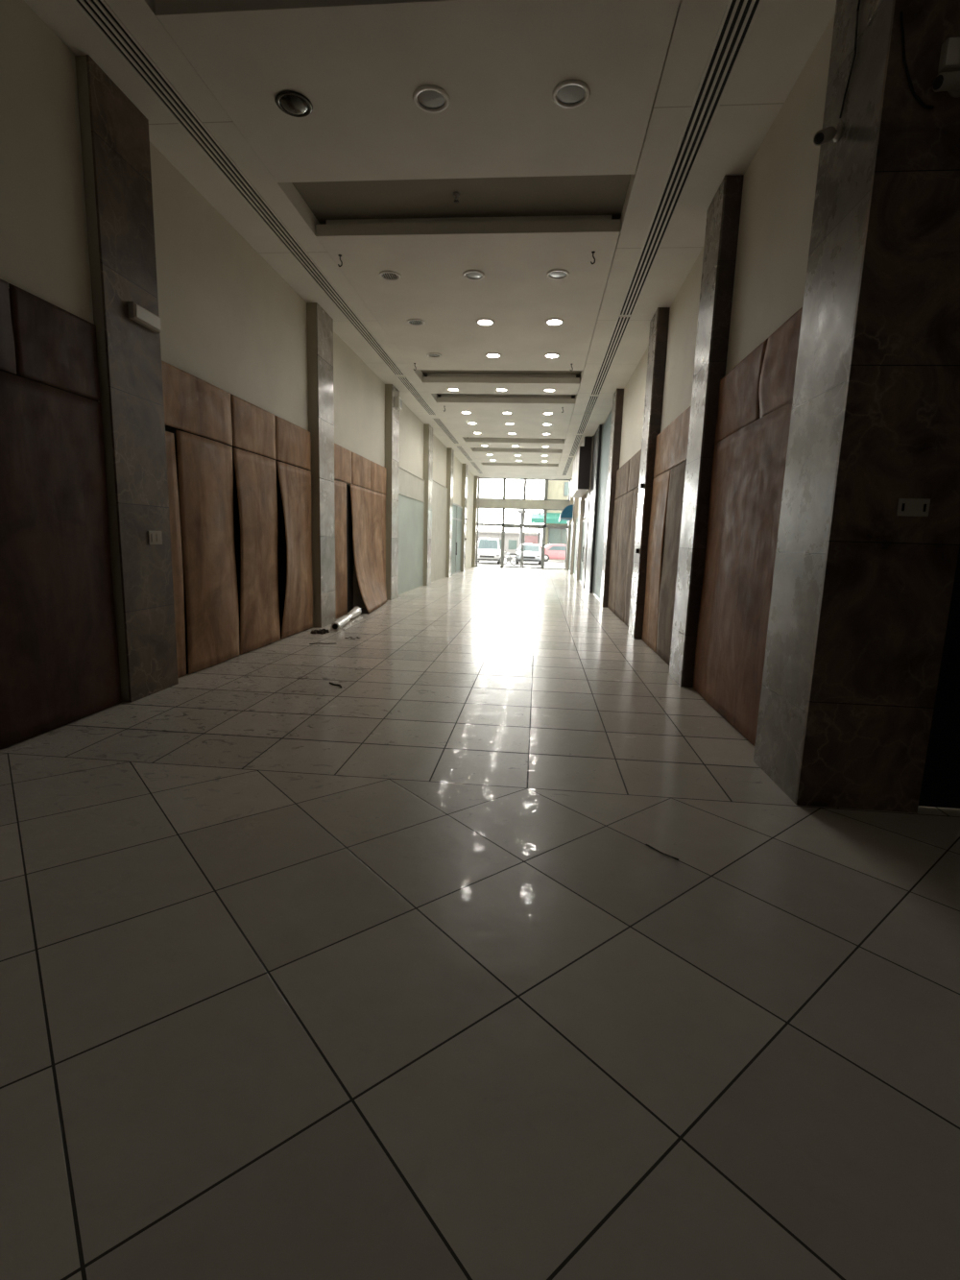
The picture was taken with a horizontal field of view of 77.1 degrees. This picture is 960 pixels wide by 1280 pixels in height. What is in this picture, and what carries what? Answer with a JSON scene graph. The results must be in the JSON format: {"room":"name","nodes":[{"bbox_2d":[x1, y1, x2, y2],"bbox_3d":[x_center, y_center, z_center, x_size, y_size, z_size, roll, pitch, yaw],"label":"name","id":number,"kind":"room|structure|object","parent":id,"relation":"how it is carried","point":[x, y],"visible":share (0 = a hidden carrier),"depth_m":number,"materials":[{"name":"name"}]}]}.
{"room":"shopping mall","nodes":[
{"label":"shopping mall","id":0,"kind":"room"},
{"bbox_2d":[0,0,474,613],"bbox_3d":[-2.441,-3.136,12.551,0.320,4.880,43.200,3,9,5],"label":"wall","id":1,"kind":"structure","parent":0,"point":[229,321],"depth_m":5.92,"materials":[{"name":"beige paint"}]},
{"bbox_2d":[0,278,16,374],"bbox_3d":[-3.137,-1.897,3.100,0.020,0.560,1.700,3,9,5],"label":"panel","id":2,"kind":"object","parent":1,"relation":"attached to","point":[7,343],"visible":1,"depth_m":3.89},
{"bbox_2d":[0,289,98,402],"bbox_3d":[-3.186,-0.724,3.601,0.012,3.000,2.700,3,9,5],"label":"trim","id":3,"kind":"structure","parent":1,"relation":"attached to","point":[9,289],"depth_m":4.21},
{"bbox_2d":[8,283,100,401],"bbox_3d":[-3.021,-2.096,4.324,0.019,0.560,0.770,3,9,5],"label":"panel","id":4,"kind":"object","parent":1,"relation":"attached to","point":[55,347],"visible":1,"depth_m":4.26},
{"bbox_2d":[0,370,121,748],"bbox_3d":[-3.085,-0.568,4.334,0.033,2.440,1.250,3,9,5],"label":"panel","id":5,"kind":"object","parent":1,"relation":"attached to","point":[60,658],"visible":1,"depth_m":4.32,"materials":[{"name":"wood"}]},
{"bbox_2d":[165,431,186,677],"bbox_3d":[-3.004,-0.795,5.872,0.027,2.390,0.300,3,9,5],"label":"panel","id":6,"kind":"object","parent":1,"relation":"attached to","point":[173,493],"visible":0.42,"depth_m":5.94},
{"bbox_2d":[161,360,232,445],"bbox_3d":[-2.894,-2.394,6.166,0.030,0.565,1.410,3,9,5],"label":"panel","id":7,"kind":"object","parent":1,"relation":"attached to","point":[192,404],"visible":0.85,"depth_m":6.12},
{"bbox_2d":[175,429,239,674],"bbox_3d":[-2.911,-0.929,6.566,0.077,2.428,1.075,3,9,5],"label":"panel","id":8,"kind":"object","parent":1,"relation":"attached to","point":[205,466],"visible":1,"depth_m":6.43,"materials":[{"name":"wood"}]},
{"bbox_2d":[165,401,309,674],"bbox_3d":[-2.871,-1.372,7.572,0.012,3.000,3.890,3,9,5],"label":"trim","id":9,"kind":"structure","parent":1,"relation":"attached to","point":[281,535],"depth_m":7.35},
{"bbox_2d":[230,393,276,458],"bbox_3d":[-2.772,-2.602,7.441,0.028,0.565,1.155,3,9,5],"label":"panel","id":10,"kind":"object","parent":1,"relation":"attached to","point":[253,427],"visible":1,"depth_m":7.34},
{"bbox_2d":[232,447,280,654],"bbox_3d":[-2.801,-1.110,7.684,0.076,2.428,1.140,3,9,5],"label":"panel","id":11,"kind":"object","parent":1,"relation":"attached to","point":[255,474],"visible":1,"depth_m":7.57,"materials":[{"name":"wood"}]},
{"bbox_2d":[274,415,311,470],"bbox_3d":[-2.653,-2.796,8.634,0.031,0.565,1.245,3,9,5],"label":"panel","id":12,"kind":"object","parent":1,"relation":"attached to","point":[293,443],"visible":1,"depth_m":8.53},
{"bbox_2d":[276,460,313,638],"bbox_3d":[-2.656,-1.305,8.885,0.127,2.428,1.230,3,9,5],"label":"panel","id":13,"kind":"object","parent":1,"relation":"attached to","point":[295,482],"visible":1,"depth_m":8.85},
{"bbox_2d":[334,480,347,618],"bbox_3d":[-2.522,-1.601,10.758,0.027,2.408,0.930,3,9,5],"label":"panel","id":14,"kind":"object","parent":1,"relation":"attached to","point":[340,488],"visible":0.71,"depth_m":10.84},
{"bbox_2d":[334,443,351,483],"bbox_3d":[-2.460,-3.123,10.662,0.026,0.590,1.240,3,9,5],"label":"panel","id":15,"kind":"object","parent":1,"relation":"attached to","point":[342,455],"visible":0.73,"depth_m":10.72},
{"bbox_2d":[346,484,353,612],"bbox_3d":[-2.509,-1.724,11.479,0.005,2.400,0.570,3,9,5],"label":"trim","id":16,"kind":"structure","parent":1,"relation":"attached to","point":[350,540],"depth_m":11.56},
{"bbox_2d":[351,451,371,489],"bbox_3d":[-2.338,-3.331,11.937,0.023,0.590,1.325,3,9,5],"label":"panel","id":17,"kind":"object","parent":1,"relation":"attached to","point":[361,467],"visible":1,"depth_m":11.83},
{"bbox_2d":[350,483,386,613],"bbox_3d":[-2.153,-1.927,12.750,0.367,2.418,2.700,3,9,5],"label":"panel","id":18,"kind":"object","parent":1,"relation":"attached to","point":[368,506],"visible":1,"depth_m":12.54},
{"bbox_2d":[370,460,386,494],"bbox_3d":[-2.210,-3.541,13.231,0.026,0.590,1.290,3,9,5],"label":"panel","id":19,"kind":"object","parent":1,"relation":"attached to","point":[378,474],"visible":1,"depth_m":13.16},
{"bbox_2d":[397,466,425,595],"bbox_3d":[-1.946,-2.976,16.753,0.050,3.220,3.900,3,9,5],"label":"shopfront","id":20,"kind":"object","parent":1,"relation":"attached to","point":[411,488],"visible":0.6,"depth_m":16.81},
{"bbox_2d":[431,479,447,582],"bbox_3d":[-1.498,-3.800,21.323,0.050,3.380,3.930,3,9,5],"label":"shopfront","id":21,"kind":"object","parent":1,"relation":"attached to","point":[439,492],"visible":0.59,"depth_m":21.56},
{"bbox_2d":[451,503,462,575],"bbox_3d":[-1.023,-4.348,26.032,0.106,2.950,3.750,3,9,5],"label":"shopfront","id":22,"kind":"object","parent":1,"relation":"attached to","point":[457,511],"visible":0.86,"depth_m":26.18,"materials":[{"name":"clear glass"}]},
{"bbox_2d":[23,0,836,479],"bbox_3d":[1.961,-5.556,11.781,9.100,0.432,43.300,3,9,5],"label":"ceiling","id":23,"kind":"structure","parent":0,"point":[371,177],"depth_m":5.40,"materials":[{"name":"paint"}]},
{"bbox_2d":[72,0,405,375],"bbox_3d":[-2.286,-4.637,6.745,0.206,0.013,12.300,3,9,5],"label":"ceiling vent","id":24,"kind":"object","parent":23,"relation":"in","point":[99,12],"visible":1,"depth_m":5.30,"materials":[{"name":"white metal"}]},
{"bbox_2d":[275,90,313,117],"bbox_3d":[-1.486,-4.266,4.814,0.290,0.050,0.290,3,9,5],"label":"recessed light","id":25,"kind":"object","parent":23,"relation":"in","point":[295,104],"visible":1,"depth_m":4.78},
{"bbox_2d":[379,270,401,281],"bbox_3d":[-1.184,-4.785,7.916,0.290,0.022,0.290,3,9,5],"label":"recessed light","id":26,"kind":"object","parent":23,"relation":"in","point":[390,276],"visible":1,"depth_m":7.91,"materials":[{"name":"white metal"}]},
{"bbox_2d":[382,272,398,279],"bbox_3d":[-1.184,-4.784,7.917,0.188,0.008,0.216,3,9,5],"label":"grille","id":27,"kind":"object","parent":26,"relation":"attached to","point":[385,276],"depth_m":7.93,"materials":[{"name":"grey metal"}]},
{"bbox_2d":[407,318,425,325],"bbox_3d":[-1.022,-5.057,9.587,0.290,0.022,0.290,3,9,5],"label":"recessed light","id":28,"kind":"object","parent":23,"relation":"in","point":[413,322],"visible":1,"depth_m":9.59,"materials":[{"name":"grey metal"}]},
{"bbox_2d":[396,376,436,415],"bbox_3d":[-1.497,-5.960,14.875,0.206,0.013,3.950,3,9,5],"label":"ceiling vent","id":29,"kind":"object","parent":23,"relation":"in","point":[405,381],"visible":1,"depth_m":14.51,"materials":[{"name":"white metal"}]},
{"bbox_2d":[412,85,450,112],"bbox_3d":[-0.381,-4.230,4.713,0.290,0.022,0.290,3,9,5],"label":"recessed light","id":30,"kind":"object","parent":23,"relation":"in","point":[428,98],"visible":1,"depth_m":4.70,"materials":[{"name":"white metal"}]},
{"bbox_2d":[433,418,458,444],"bbox_3d":[-1.046,-6.715,19.517,0.206,0.013,4.500,3,9,5],"label":"ceiling vent","id":31,"kind":"object","parent":23,"relation":"in","point":[438,422],"visible":1,"depth_m":19.11,"materials":[{"name":"white metal"}]},
{"bbox_2d":[456,445,473,460],"bbox_3d":[-0.589,-7.482,24.234,0.206,0.013,4.100,3,9,5],"label":"ceiling vent","id":32,"kind":"object","parent":23,"relation":"in","point":[460,447],"visible":1,"depth_m":23.86,"materials":[{"name":"white metal"}]},
{"bbox_2d":[462,269,484,280],"bbox_3d":[-0.080,-4.735,7.817,0.290,0.022,0.290,3,9,5],"label":"recessed light","id":33,"kind":"object","parent":23,"relation":"in","point":[471,275],"visible":1,"depth_m":7.81,"materials":[{"name":"silver metal"}]},
{"bbox_2d":[476,318,494,325],"bbox_3d":[0.083,-5.007,9.488,0.290,0.022,0.290,3,9,5],"label":"recessed light","id":34,"kind":"object","parent":23,"relation":"in","point":[482,322],"visible":1,"depth_m":9.48,"materials":[{"name":"white glass"}]},
{"bbox_2d":[545,317,563,325],"bbox_3d":[1.162,-4.958,9.391,0.290,0.022,0.290,3,9,5],"label":"recessed light","id":35,"kind":"object","parent":23,"relation":"in","point":[551,322],"visible":1,"depth_m":9.39,"materials":[{"name":"white"}]},
{"bbox_2d":[546,268,569,279],"bbox_3d":[1.000,-4.687,7.721,0.290,0.022,0.290,3,9,5],"label":"recessed light","id":36,"kind":"object","parent":23,"relation":"in","point":[557,274],"visible":1,"depth_m":7.71,"materials":[{"name":"silver metal"}]},
{"bbox_2d":[561,457,573,475],"bbox_3d":[3.976,-7.883,27.491,0.211,0.013,6.700,3,9,5],"label":"ceiling vent","id":37,"kind":"object","parent":23,"relation":"in","point":[569,459],"visible":1,"depth_m":26.75,"materials":[{"name":"white metal"}]},
{"bbox_2d":[552,79,590,108],"bbox_3d":[0.699,-4.181,4.616,0.290,0.022,0.290,3,9,5],"label":"recessed light","id":38,"kind":"object","parent":23,"relation":"in","point":[569,93],"visible":1,"depth_m":4.61,"materials":[{"name":"white metal"}]},
{"bbox_2d":[568,434,582,456],"bbox_3d":[3.404,-6.924,21.596,0.211,0.013,4.700,3,9,5],"label":"ceiling vent","id":39,"kind":"object","parent":23,"relation":"in","point":[578,438],"visible":1,"depth_m":21.17,"materials":[{"name":"white metal"}]},
{"bbox_2d":[571,436,592,498],"bbox_3d":[3.569,-6.031,21.379,0.386,1.655,3.780,3,9,5],"label":"box sign","id":40,"kind":"object","parent":23,"relation":"hanging from","point":[581,471],"visible":1,"depth_m":19.60,"materials":[{"name":"grey metal"}]},
{"bbox_2d":[577,395,599,434],"bbox_3d":[2.912,-6.101,16.536,0.211,0.013,5.000,3,9,5],"label":"ceiling vent","id":41,"kind":"object","parent":23,"relation":"in","point":[592,399],"visible":1,"depth_m":15.96,"materials":[{"name":"white metal"}]},
{"bbox_2d":[590,315,631,395],"bbox_3d":[2.428,-5.288,11.540,0.211,0.013,4.970,3,9,5],"label":"ceiling vent","id":42,"kind":"object","parent":23,"relation":"in","point":[622,323],"visible":1,"depth_m":10.78,"materials":[{"name":"white metal"}]},
{"bbox_2d":[618,0,763,315],"bbox_3d":[1.763,-4.175,4.697,0.211,0.013,8.900,3,9,5],"label":"ceiling vent","id":43,"kind":"object","parent":23,"relation":"in","point":[739,16],"visible":1,"depth_m":4.94,"materials":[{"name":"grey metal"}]},
{"bbox_2d":[0,566,959,1279],"bbox_3d":[1.810,-0.508,12.642,9.100,0.080,43.350,3,9,5],"label":"floor","id":44,"kind":"structure","parent":0,"point":[393,972],"depth_m":2.03,"materials":[{"name":"tile"}]},
{"bbox_2d":[74,54,178,702],"bbox_3d":[-2.984,-1.926,5.142,0.170,4.880,0.690,3,9,5],"label":"pier","id":45,"kind":"object","parent":44,"relation":"on","point":[115,138],"visible":0.98,"depth_m":5.01,"materials":[{"name":"grey stone"}]},
{"bbox_2d":[127,301,160,333],"bbox_3d":[-2.835,-2.731,5.103,0.063,0.130,0.360,3,9,5],"label":"emergency light","id":46,"kind":"object","parent":45,"relation":"attached to","point":[137,313],"visible":1,"depth_m":5.05,"materials":[{"name":"beige plastic"}]},
{"bbox_2d":[135,304,160,330],"bbox_3d":[-2.810,-2.730,5.101,0.012,0.100,0.320,3,9,5],"label":"diffuser","id":47,"kind":"object","parent":46,"relation":"attached to","point":[143,316],"depth_m":5.09,"materials":[{"name":"white plastic"}]},
{"bbox_2d":[147,531,162,544],"bbox_3d":[-2.913,-0.918,5.405,0.015,0.120,0.180,3,9,5],"label":"wall switch","id":48,"kind":"object","parent":45,"relation":"attached to","point":[155,537],"visible":1,"depth_m":5.39,"materials":[{"name":"beige plastic"}]},
{"bbox_2d":[310,628,329,634],"bbox_3d":[-2.449,-0.135,9.215,0.279,0.048,0.291,3,9,5],"label":"debris","id":49,"kind":"object","parent":44,"relation":"on","point":[320,631],"visible":1,"depth_m":9.11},
{"bbox_2d":[306,302,336,627],"bbox_3d":[-2.543,-2.666,9.691,0.170,4.880,0.690,3,9,5],"label":"pier","id":50,"kind":"object","parent":44,"relation":"on","point":[319,324],"visible":0.81,"depth_m":9.51,"materials":[{"name":"grey stone"}]},
{"bbox_2d":[330,606,362,630],"bbox_3d":[-2.244,-0.380,10.365,0.249,0.173,1.966,1,9,-2],"label":"tube","id":51,"kind":"object","parent":44,"relation":"on","point":[355,612],"visible":1,"depth_m":10.02,"materials":[{"name":"white plastic"}]},
{"bbox_2d":[385,384,399,600],"bbox_3d":[-2.095,-3.416,14.304,0.170,4.880,0.700,3,9,5],"label":"pier","id":52,"kind":"object","parent":44,"relation":"on","point":[392,415],"visible":0.99,"depth_m":14.10,"materials":[{"name":"grey stone"}]},
{"bbox_2d":[394,396,402,410],"bbox_3d":[-1.889,-5.483,13.963,0.115,0.240,0.270,3,9,5],"label":"wall speaker","id":53,"kind":"object","parent":52,"relation":"attached to","point":[398,400],"visible":1,"depth_m":13.85,"materials":[{"name":"white plastic"}]},
{"bbox_2d":[423,423,433,585],"bbox_3d":[-1.651,-4.161,18.882,0.170,4.880,0.680,3,9,5],"label":"pier","id":54,"kind":"object","parent":44,"relation":"on","point":[427,428],"visible":0.99,"depth_m":18.66,"materials":[{"name":"grey stone"}]},
{"bbox_2d":[445,447,454,577],"bbox_3d":[-1.206,-4.907,23.466,0.170,4.880,0.650,3,9,5],"label":"pier","id":55,"kind":"object","parent":44,"relation":"on","point":[450,452],"visible":0.98,"depth_m":23.23,"materials":[{"name":"grey stone"}]},
{"bbox_2d":[460,463,467,571],"bbox_3d":[-0.759,-5.656,28.074,0.170,4.880,0.670,3,9,5],"label":"pier","id":56,"kind":"object","parent":44,"relation":"on","point":[465,466],"visible":0.99,"depth_m":27.81,"materials":[{"name":"grey stone"}]},
{"bbox_2d":[471,475,478,567],"bbox_3d":[-0.269,-6.477,33.119,0.170,4.880,0.700,3,9,5],"label":"pier","id":57,"kind":"object","parent":44,"relation":"on","point":[475,492],"visible":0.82,"depth_m":32.86,"materials":[{"name":"grey stone"}]},
{"bbox_2d":[565,478,573,570],"bbox_3d":[4.880,-6.253,32.707,0.170,4.880,0.600,3,9,5],"label":"pier","id":58,"kind":"object","parent":44,"relation":"on","point":[570,497],"visible":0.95,"depth_m":32.53,"materials":[{"name":"beige paint"}]},
{"bbox_2d":[569,497,578,574],"bbox_3d":[4.460,-5.549,28.384,0.170,4.880,0.600,3,9,5],"label":"pier","id":59,"kind":"object","parent":44,"relation":"on","point":[575,502],"visible":0.53,"depth_m":28.21,"materials":[{"name":"beige paint"}]},
{"bbox_2d":[575,493,585,580],"bbox_3d":[4.024,-4.818,23.889,0.170,4.880,0.650,3,9,5],"label":"pier","id":60,"kind":"object","parent":44,"relation":"on","point":[581,508],"visible":0.55,"depth_m":23.75,"materials":[{"name":"beige paint"}]},
{"bbox_2d":[582,435,593,587],"bbox_3d":[3.645,-4.183,19.983,0.170,4.880,0.600,3,9,5],"label":"pier","id":61,"kind":"object","parent":44,"relation":"on","point":[589,491],"visible":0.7,"depth_m":19.88,"materials":[{"name":"beige paint"}]},
{"bbox_2d":[600,388,624,607],"bbox_3d":[3.070,-3.220,14.063,0.170,4.880,0.650,3,9,5],"label":"pier","id":62,"kind":"object","parent":44,"relation":"on","point":[618,396],"visible":0.98,"depth_m":13.78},
{"bbox_2d":[627,307,670,639],"bbox_3d":[2.620,-2.464,9.421,0.170,4.880,0.600,3,9,5],"label":"pier","id":63,"kind":"object","parent":44,"relation":"on","point":[659,324],"visible":0.98,"depth_m":9.18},
{"bbox_2d":[669,174,744,687],"bbox_3d":[2.315,-1.953,6.277,0.170,4.880,0.600,3,9,5],"label":"pier","id":64,"kind":"object","parent":44,"relation":"on","point":[723,214],"visible":0.99,"depth_m":6.07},
{"bbox_2d":[753,0,959,813],"bbox_3d":[2.288,-1.484,3.444,0.665,4.880,0.722,3,9,5],"label":"pier","id":65,"kind":"object","parent":44,"relation":"on","point":[862,591],"visible":1,"depth_m":3.25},
{"bbox_2d":[813,120,844,145],"bbox_3d":[1.932,-2.806,3.344,0.202,0.151,0.095,-3,10,-24],"label":"security camera","id":66,"kind":"object","parent":65,"relation":"attached to","point":[825,135],"visible":1,"depth_m":3.32,"materials":[{"name":"beige plastic"}]},
{"bbox_2d":[839,0,860,119],"bbox_3d":[2.009,-3.390,3.192,0.012,1.028,0.152,3,9,5],"label":"cable","id":67,"kind":"object","parent":65,"relation":"attached to","point":[858,3],"visible":1,"depth_m":3.21,"materials":[{"name":"black paint"}]},
{"bbox_2d":[896,498,930,516],"bbox_3d":[2.301,-0.704,3.196,0.155,0.092,0.012,3,9,5],"label":"wall socket","id":68,"kind":"object","parent":65,"relation":"attached to","point":[909,507],"visible":1,"depth_m":3.19,"materials":[{"name":"beige plastic"}]},
{"bbox_2d":[899,11,934,108],"bbox_3d":[2.090,-2.772,2.881,0.207,0.412,0.012,3,9,5],"label":"cable","id":69,"kind":"object","parent":65,"relation":"attached to","point":[913,92],"visible":1,"depth_m":2.89,"materials":[{"name":"black paint"}]},
{"bbox_2d":[932,71,959,97],"bbox_3d":[2.231,-2.629,2.840,0.218,0.118,0.100,0,10,-13],"label":"security camera","id":70,"kind":"object","parent":65,"relation":"attached to","point":[950,82],"visible":1,"depth_m":2.80,"materials":[{"name":"beige plastic"}]},
{"bbox_2d":[938,37,959,73],"bbox_3d":[2.264,-2.763,2.844,0.150,0.125,0.053,3,9,5],"label":"junction box","id":71,"kind":"object","parent":65,"relation":"attached to","point":[950,57],"visible":0.97,"depth_m":2.83,"materials":[{"name":"beige plastic"}]},
{"bbox_2d":[476,477,570,563],"bbox_3d":[2.365,-6.457,33.477,5.850,4.880,0.300,3,9,5],"label":"wall","id":72,"kind":"structure","parent":0,"point":[478,477],"depth_m":33.45,"materials":[{"name":"beige paint"}]},
{"bbox_2d":[502,526,523,567],"bbox_3d":[1.822,-5.169,33.532,1.075,2.270,0.117,3,9,5],"label":"door","id":73,"kind":"structure","parent":72,"relation":"in","point":[503,566],"depth_m":33.51,"materials":[{"name":"silver metal"}]},
{"bbox_2d":[476,507,568,569],"bbox_3d":[2.328,-5.650,33.531,5.000,3.270,0.100,3,9,5],"label":"window","id":74,"kind":"structure","parent":72,"relation":"in","point":[502,524],"depth_m":33.41,"materials":[{"name":"silver metal"}]},
{"bbox_2d":[521,527,543,568],"bbox_3d":[2.926,-5.119,33.433,1.125,2.270,0.117,3,9,5],"label":"door","id":75,"kind":"structure","parent":74,"relation":"attached to","point":[522,567],"depth_m":33.47,"materials":[{"name":"silver metal"}]},
{"bbox_2d":[478,498,569,509],"bbox_3d":[2.389,-7.501,33.270,5.000,0.470,0.270,3,9,5],"label":"trim","id":76,"kind":"structure","parent":72,"relation":"attached to","point":[482,502],"depth_m":33.14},
{"bbox_2d":[478,477,570,501],"bbox_3d":[2.409,-8.288,33.094,5.000,1.140,0.100,3,9,5],"label":"window","id":77,"kind":"structure","parent":72,"relation":"in","point":[504,479],"depth_m":33.05,"materials":[{"name":"silver metal"}]},
{"bbox_2d":[572,12,835,580],"bbox_3d":[3.716,-3.941,18.540,0.250,4.880,30.000,3,9,5],"label":"wall","id":78,"kind":"structure","parent":0,"point":[779,189],"depth_m":4.95,"materials":[{"name":"beige paint"}]},
{"bbox_2d":[568,523,572,572],"bbox_3d":[4.684,-4.725,30.735,0.050,2.500,3.700,3,9,5],"label":"shopfront","id":79,"kind":"object","parent":78,"relation":"attached to","point":[570,523],"visible":0.34,"depth_m":32.13,"materials":[{"name":"glass"}]},
{"bbox_2d":[558,504,573,522],"bbox_3d":[4.282,-6.332,30.179,0.579,0.787,2.715,3,9,5],"label":"awning","id":80,"kind":"object","parent":79,"relation":"attached to","point":[567,513],"visible":0.98,"depth_m":28.88,"materials":[{"name":"blue fabric"}]},
{"bbox_2d":[573,516,579,576],"bbox_3d":[4.259,-4.059,26.330,0.050,2.600,3.850,3,9,5],"label":"shopfront","id":81,"kind":"object","parent":78,"relation":"attached to","point":[577,519],"visible":0.46,"depth_m":27.48,"materials":[{"name":"glass"}]},
{"bbox_2d":[579,518,586,583],"bbox_3d":[3.819,-3.252,22.143,0.106,2.350,3.280,3,9,5],"label":"shopfront","id":82,"kind":"object","parent":78,"relation":"attached to","point":[584,520],"visible":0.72,"depth_m":23.04,"materials":[{"name":"glass"}]},
{"bbox_2d":[582,496,587,518],"bbox_3d":[3.904,-4.843,21.876,0.048,0.740,3.280,3,9,5],"label":"transom window","id":83,"kind":"structure","parent":78,"relation":"in","point":[586,498],"depth_m":22.88,"materials":[{"name":"glass"}]},
{"bbox_2d":[584,424,603,593],"bbox_3d":[3.529,-3.961,18.687,0.146,4.860,1.940,3,9,5],"label":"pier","id":84,"kind":"structure","parent":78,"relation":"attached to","point":[597,438],"depth_m":18.09,"materials":[{"name":"grey paint"}]},
{"bbox_2d":[592,408,612,600],"bbox_3d":[3.315,-3.515,16.078,0.050,4.820,3.350,3,9,5],"label":"shopfront","id":85,"kind":"object","parent":78,"relation":"attached to","point":[606,427],"visible":0.59,"depth_m":16.68,"materials":[{"name":"clear glass"}]},
{"bbox_2d":[607,495,623,613],"bbox_3d":[2.956,-1.866,13.241,0.037,2.448,1.340,3,9,5],"label":"panel","id":86,"kind":"object","parent":78,"relation":"attached to","point":[615,532],"visible":0.98,"depth_m":13.14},
{"bbox_2d":[614,459,629,499],"bbox_3d":[2.977,-3.337,12.644,0.022,0.630,2.040,3,9,5],"label":"panel","id":87,"kind":"object","parent":78,"relation":"attached to","point":[622,474],"visible":1,"depth_m":12.46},
{"bbox_2d":[615,489,633,622],"bbox_3d":[2.829,-1.645,11.885,0.027,2.448,1.380,3,9,5],"label":"panel","id":88,"kind":"object","parent":78,"relation":"attached to","point":[627,501],"visible":0.96,"depth_m":11.79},
{"bbox_2d":[624,486,638,627],"bbox_3d":[2.699,-1.431,10.569,0.036,2.448,1.260,3,9,5],"label":"panel","id":89,"kind":"object","parent":78,"relation":"attached to","point":[636,491],"visible":0.51,"depth_m":10.84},
{"bbox_2d":[627,449,641,492],"bbox_3d":[2.782,-3.014,10.659,0.024,0.630,1.960,3,9,5],"label":"panel","id":90,"kind":"object","parent":78,"relation":"attached to","point":[635,461],"visible":0.66,"depth_m":10.90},
{"bbox_2d":[641,469,671,652],"bbox_3d":[2.511,-1.126,8.692,0.046,2.448,1.200,3,9,5],"label":"panel","id":91,"kind":"object","parent":78,"relation":"attached to","point":[661,483],"visible":1,"depth_m":8.57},
{"bbox_2d":[656,460,686,665],"bbox_3d":[2.397,-0.924,7.449,0.033,2.448,1.310,3,9,5],"label":"panel","id":92,"kind":"object","parent":78,"relation":"attached to","point":[674,511],"visible":0.67,"depth_m":7.59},
{"bbox_2d":[653,405,691,478],"bbox_3d":[2.503,-2.538,7.792,0.026,0.610,2.520,3,9,5],"label":"panel","id":93,"kind":"object","parent":78,"relation":"attached to","point":[671,445],"visible":0.76,"depth_m":7.77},
{"bbox_2d":[714,338,768,443],"bbox_3d":[2.259,-2.128,5.287,0.024,0.595,1.220,3,9,5],"label":"panel","id":94,"kind":"object","parent":78,"relation":"attached to","point":[738,403],"visible":0.99,"depth_m":5.17,"materials":[{"name":"red wood"}]},
{"bbox_2d":[692,400,793,746],"bbox_3d":[2.166,-0.546,5.095,0.048,2.458,2.120,3,9,5],"label":"panel","id":95,"kind":"object","parent":78,"relation":"attached to","point":[748,471],"visible":0.91,"depth_m":4.92,"materials":[{"name":"red wood"}]},
{"bbox_2d":[759,307,802,417],"bbox_3d":[2.150,-1.957,4.236,0.041,0.595,0.880,3,9,5],"label":"panel","id":96,"kind":"object","parent":78,"relation":"attached to","point":[777,381],"visible":0.73,"depth_m":4.32,"materials":[{"name":"red wood"}]},
{"bbox_3d":[3.970,-1.363,3.016,2.760,4.880,0.120,3,9,5],"label":"wall","id":97,"kind":"structure","parent":0,"visible":0},
{"bbox_2d":[918,546,959,808],"bbox_3d":[3.112,-0.251,3.256,1.090,2.522,0.089,3,9,5],"label":"door","id":98,"kind":"structure","parent":97,"relation":"in","point":[941,779],"depth_m":3.43,"materials":[{"name":"black paint"}]},
{"label":"outside","id":99,"kind":"structure","parent":0,"visible":0},
{"bbox_2d":[477,554,565,567],"bbox_3d":[8.399,-12.519,87.324,120.000,0.110,102.800,3,9,5],"label":"road","id":100,"kind":"structure","parent":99,"point":[550,563],"depth_m":44.98,"materials":[{"name":"asphalt"}]},
{"bbox_2d":[477,537,501,564],"bbox_3d":[0.603,-6.414,43.263,2.100,1.767,4.450,2,9,3],"label":"parked car","id":101,"kind":"object","parent":100,"relation":"on","point":[489,549],"visible":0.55,"depth_m":42.22,"materials":[{"name":"white paint"}]},
{"bbox_2d":[499,550,518,565],"bbox_3d":[1.951,-5.556,40.636,1.330,1.014,0.649,3,9,5],"label":"motorcycle","id":102,"kind":"object","parent":100,"relation":"on","point":[509,559],"visible":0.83,"depth_m":40.56,"materials":[{"name":"metal"}]},
{"bbox_2d":[478,531,542,553],"bbox_3d":[-0.439,-12.570,77.283,16.600,2.740,8.600,3,9,5],"label":"building","id":103,"kind":"structure","parent":100,"relation":"on","point":[512,539],"depth_m":72.98,"materials":[{"name":"white concrete"}]},
{"bbox_2d":[516,509,527,548],"bbox_3d":[3.339,-8.530,49.177,0.840,4.180,0.840,3,9,5],"label":"street lamp","id":104,"kind":"object","parent":100,"relation":"on","point":[520,512],"visible":0.51,"depth_m":48.89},
{"bbox_2d":[515,543,541,564],"bbox_3d":[3.697,-6.322,44.199,2.100,1.467,4.450,3,10,9],"label":"parked car","id":105,"kind":"object","parent":100,"relation":"on","point":[533,551],"visible":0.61,"depth_m":42.53,"materials":[{"name":"silver metal"}]},
{"bbox_2d":[524,535,537,543],"bbox_3d":[5.065,-9.121,59.153,1.400,2.190,0.120,3,9,5],"label":"sign board","id":106,"kind":"object","parent":100,"relation":"on","point":[528,539],"visible":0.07,"depth_m":58.98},
{"bbox_2d":[531,480,569,560],"bbox_3d":[12.486,-13.194,58.319,14.750,10.940,10.800,3,9,5],"label":"building","id":107,"kind":"structure","parent":100,"relation":"on","point":[557,489],"depth_m":55.13,"materials":[{"name":"beige concrete"}]},
{"bbox_2d":[544,543,565,561],"bbox_3d":[6.834,-7.389,51.060,4.450,1.517,2.100,2,9,-1],"label":"parked car","id":108,"kind":"object","parent":100,"relation":"on","point":[555,551],"visible":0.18,"depth_m":50.20,"materials":[{"name":"red paint"}]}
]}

